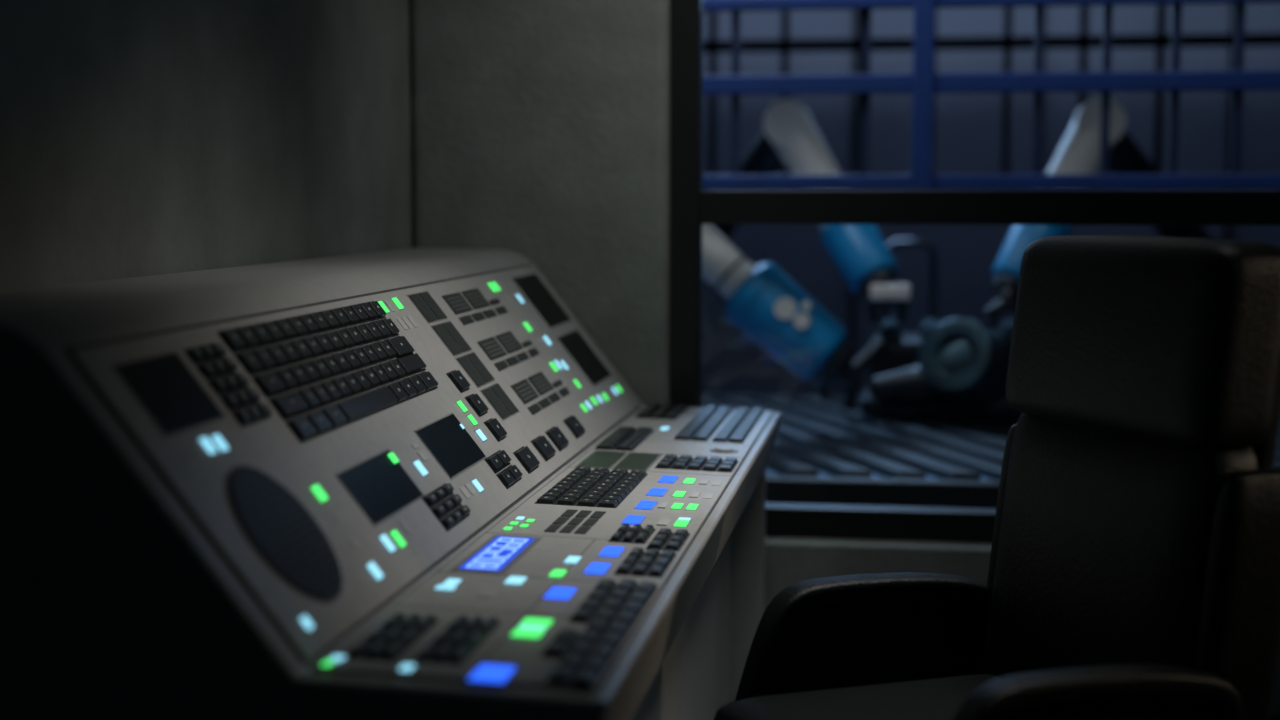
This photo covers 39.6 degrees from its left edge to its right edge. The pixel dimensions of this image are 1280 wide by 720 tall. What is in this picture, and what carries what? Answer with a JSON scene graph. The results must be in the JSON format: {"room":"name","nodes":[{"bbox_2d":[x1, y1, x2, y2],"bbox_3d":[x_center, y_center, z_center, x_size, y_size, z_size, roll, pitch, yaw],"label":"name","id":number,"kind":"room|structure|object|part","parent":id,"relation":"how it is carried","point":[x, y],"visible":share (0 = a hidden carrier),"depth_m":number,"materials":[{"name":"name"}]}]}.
{"room":"control room","nodes":[
{"label":"control room","id":0,"kind":"room"},
{"bbox_2d":[0,0,412,291],"bbox_3d":[-1.094,-0.240,1.720,0.160,2.700,6.020,1,5,9],"label":"wall","id":1,"kind":"structure","parent":0,"point":[139,138],"depth_m":3.17,"materials":[{"name":"paint"}]},
{"bbox_2d":[410,0,1279,717],"bbox_3d":[1.335,-0.479,4.302,3.863,2.700,0.160,1,5,9],"label":"wall","id":2,"kind":"structure","parent":0,"point":[541,128],"depth_m":4.46,"materials":[{"name":"paint"}]},
{"bbox_2d":[670,0,1279,542],"bbox_3d":[1.241,-0.460,4.307,2.350,1.840,0.082,1,5,9],"label":"frame","id":3,"kind":"object","parent":2,"relation":"attached to","point":[691,206],"visible":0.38,"depth_m":4.42,"materials":[{"name":"black metal"}]},
{"bbox_2d":[702,3,1279,396],"bbox_3d":[1.704,-1.408,9.437,7.500,3.600,0.150,1,5,9],"label":"wall","id":4,"kind":"structure","parent":0,"point":[968,126],"depth_m":9.41,"materials":[{"name":"blue metal"}]},
{"bbox_2d":[849,3,1234,367],"bbox_3d":[1.616,-1.401,9.360,6.750,3.600,0.030,1,5,9],"label":"trim","id":5,"kind":"structure","parent":4,"relation":"attached to","point":[1226,228],"depth_m":9.20,"materials":[{"name":"black"}]},
{"bbox_3d":[0.894,1.182,1.547,4.183,0.100,6.020,1,5,9],"label":"floor","id":6,"kind":"structure","parent":0,"visible":0},
{"bbox_2d":[0,248,781,719],"bbox_3d":[-0.306,0.404,3.242,0.943,1.137,2.567,1,5,9],"label":"control console","id":7,"kind":"object","parent":6,"relation":"on","point":[410,483],"visible":1,"depth_m":2.29,"materials":[{"name":"paint"}]},
{"bbox_3d":[-0.320,0.051,3.202,0.272,0.346,2.461,1,5,9],"label":"panel plate","id":8,"kind":"part","parent":7,"relation":"part of","materials":[{"name":"paint"}]},
{"bbox_3d":[-0.016,0.236,3.192,0.317,0.014,2.512,1,5,9],"label":"desk plate","id":9,"kind":"part","parent":7,"relation":"part of","materials":[{"name":"paint"}]},
{"bbox_3d":[0.266,0.559,4.440,0.090,0.606,0.060,1,5,9],"label":"leg panel","id":10,"kind":"part","parent":7,"relation":"part of","materials":[{"name":"paint"}]},
{"bbox_2d":[714,235,1279,719],"bbox_3d":[0.490,0.427,2.602,0.723,1.208,0.673,-2,6,-19],"label":"office chair","id":11,"kind":"object","parent":6,"relation":"on","point":[1134,570],"visible":1,"depth_m":2.56,"materials":[{"name":"black leather"}]},
{"bbox_3d":[0.432,0.588,2.596,0.540,0.140,0.520,-2,6,-19],"label":"seat","id":12,"kind":"part","parent":11,"relation":"part of","materials":[{"name":"black leather"}]},
{"bbox_3d":[0.368,0.525,2.893,0.497,0.357,0.063,-2,6,-19],"label":"armrest","id":13,"kind":"part","parent":11,"relation":"part of","materials":[{"name":"black plastic"}]},
{"bbox_3d":[0.369,0.525,2.893,0.446,0.320,0.024,-2,6,-19],"label":"armrest panel","id":14,"kind":"part","parent":11,"relation":"part of","materials":[{"name":"black plastic"}]},
{"bbox_3d":[0.572,0.578,2.320,0.497,0.357,0.063,-2,6,-19],"label":"armrest","id":15,"kind":"part","parent":11,"relation":"part of","materials":[{"name":"black plastic"}]},
{"bbox_3d":[0.573,0.578,2.320,0.446,0.320,0.024,-2,6,-19],"label":"armrest panel","id":16,"kind":"part","parent":11,"relation":"part of","materials":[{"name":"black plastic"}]},
{"bbox_3d":[0.699,0.355,2.669,0.169,0.540,0.530,-2,6,-19],"label":"backrest","id":17,"kind":"part","parent":11,"relation":"part of","materials":[{"name":"black leather"}]},
{"bbox_3d":[1.313,0.671,7.054,7.500,0.100,5.040,1,5,9],"label":"floor","id":18,"kind":"structure","parent":0,"visible":0},
{"bbox_2d":[702,224,863,401],"bbox_3d":[-0.248,-0.084,6.876,0.726,1.438,2.636,-3,6,-33],"label":"robotic arm","id":19,"kind":"object","parent":18,"relation":"on","point":[763,302],"visible":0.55,"depth_m":5.92},
{"bbox_2d":[710,100,910,323],"bbox_3d":[0.386,-0.225,7.434,0.517,1.614,2.728,-2,6,-16],"label":"robotic arm","id":20,"kind":"object","parent":18,"relation":"on","point":[789,137],"visible":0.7,"depth_m":6.42},
{"bbox_3d":[0.306,-0.561,7.577,0.185,0.928,1.928,-1,5,-14],"label":"arm","id":21,"kind":"part","parent":20,"relation":"part of","materials":[{"name":"black"}]},
{"bbox_3d":[0.873,-0.237,6.204,0.140,0.055,0.060,1,5,9],"label":"tool plate","id":22,"kind":"part","parent":20,"relation":"part of","materials":[{"name":"beige"}]},
{"bbox_2d":[881,239,937,322],"bbox_3d":[1.079,0.062,7.155,0.222,1.095,0.032,1,5,9],"label":"guard","id":23,"kind":"object","parent":18,"relation":"on","point":[930,247],"visible":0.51,"depth_m":7.09,"materials":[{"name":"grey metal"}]},
{"bbox_2d":[702,0,1279,189],"bbox_3d":[1.233,-0.565,6.743,6.400,2.420,2.210,1,5,9],"label":"railing","id":24,"kind":"object","parent":18,"relation":"on","point":[924,83],"visible":0.35,"depth_m":5.67,"materials":[{"name":"blue metal"}]},
{"bbox_2d":[702,394,1279,508],"bbox_3d":[1.163,0.477,6.048,4.300,0.472,2.030,1,5,9],"label":"conveyor","id":25,"kind":"object","parent":18,"relation":"on","point":[824,452],"visible":0.2,"depth_m":5.49,"materials":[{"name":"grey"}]},
{"bbox_3d":[1.312,0.239,7.009,4.300,0.170,0.050,1,5,9],"label":"rail","id":26,"kind":"part","parent":25,"relation":"part of","materials":[{"name":"black metal"}]},
{"bbox_3d":[1.017,0.425,5.080,4.300,0.155,0.070,1,5,9],"label":"rail","id":27,"kind":"part","parent":25,"relation":"part of","materials":[{"name":"black metal"}]},
{"bbox_2d":[842,318,1021,419],"bbox_3d":[1.118,0.016,6.480,0.740,0.364,0.636,1,5,9],"label":"engine workpiece","id":28,"kind":"object","parent":25,"relation":"on","point":[954,368],"visible":0.88,"depth_m":6.29,"materials":[{"name":"black metal"}]},
{"bbox_2d":[984,97,1212,329],"bbox_3d":[2.128,-0.204,7.215,0.517,1.614,2.662,4,6,35],"label":"robotic arm","id":29,"kind":"object","parent":18,"relation":"on","point":[1079,151],"visible":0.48,"depth_m":6.29},
{"bbox_3d":[2.219,-0.534,7.286,0.185,0.928,1.967,4,6,34],"label":"arm","id":30,"kind":"part","parent":29,"relation":"part of","materials":[{"name":"black"}]}
]}

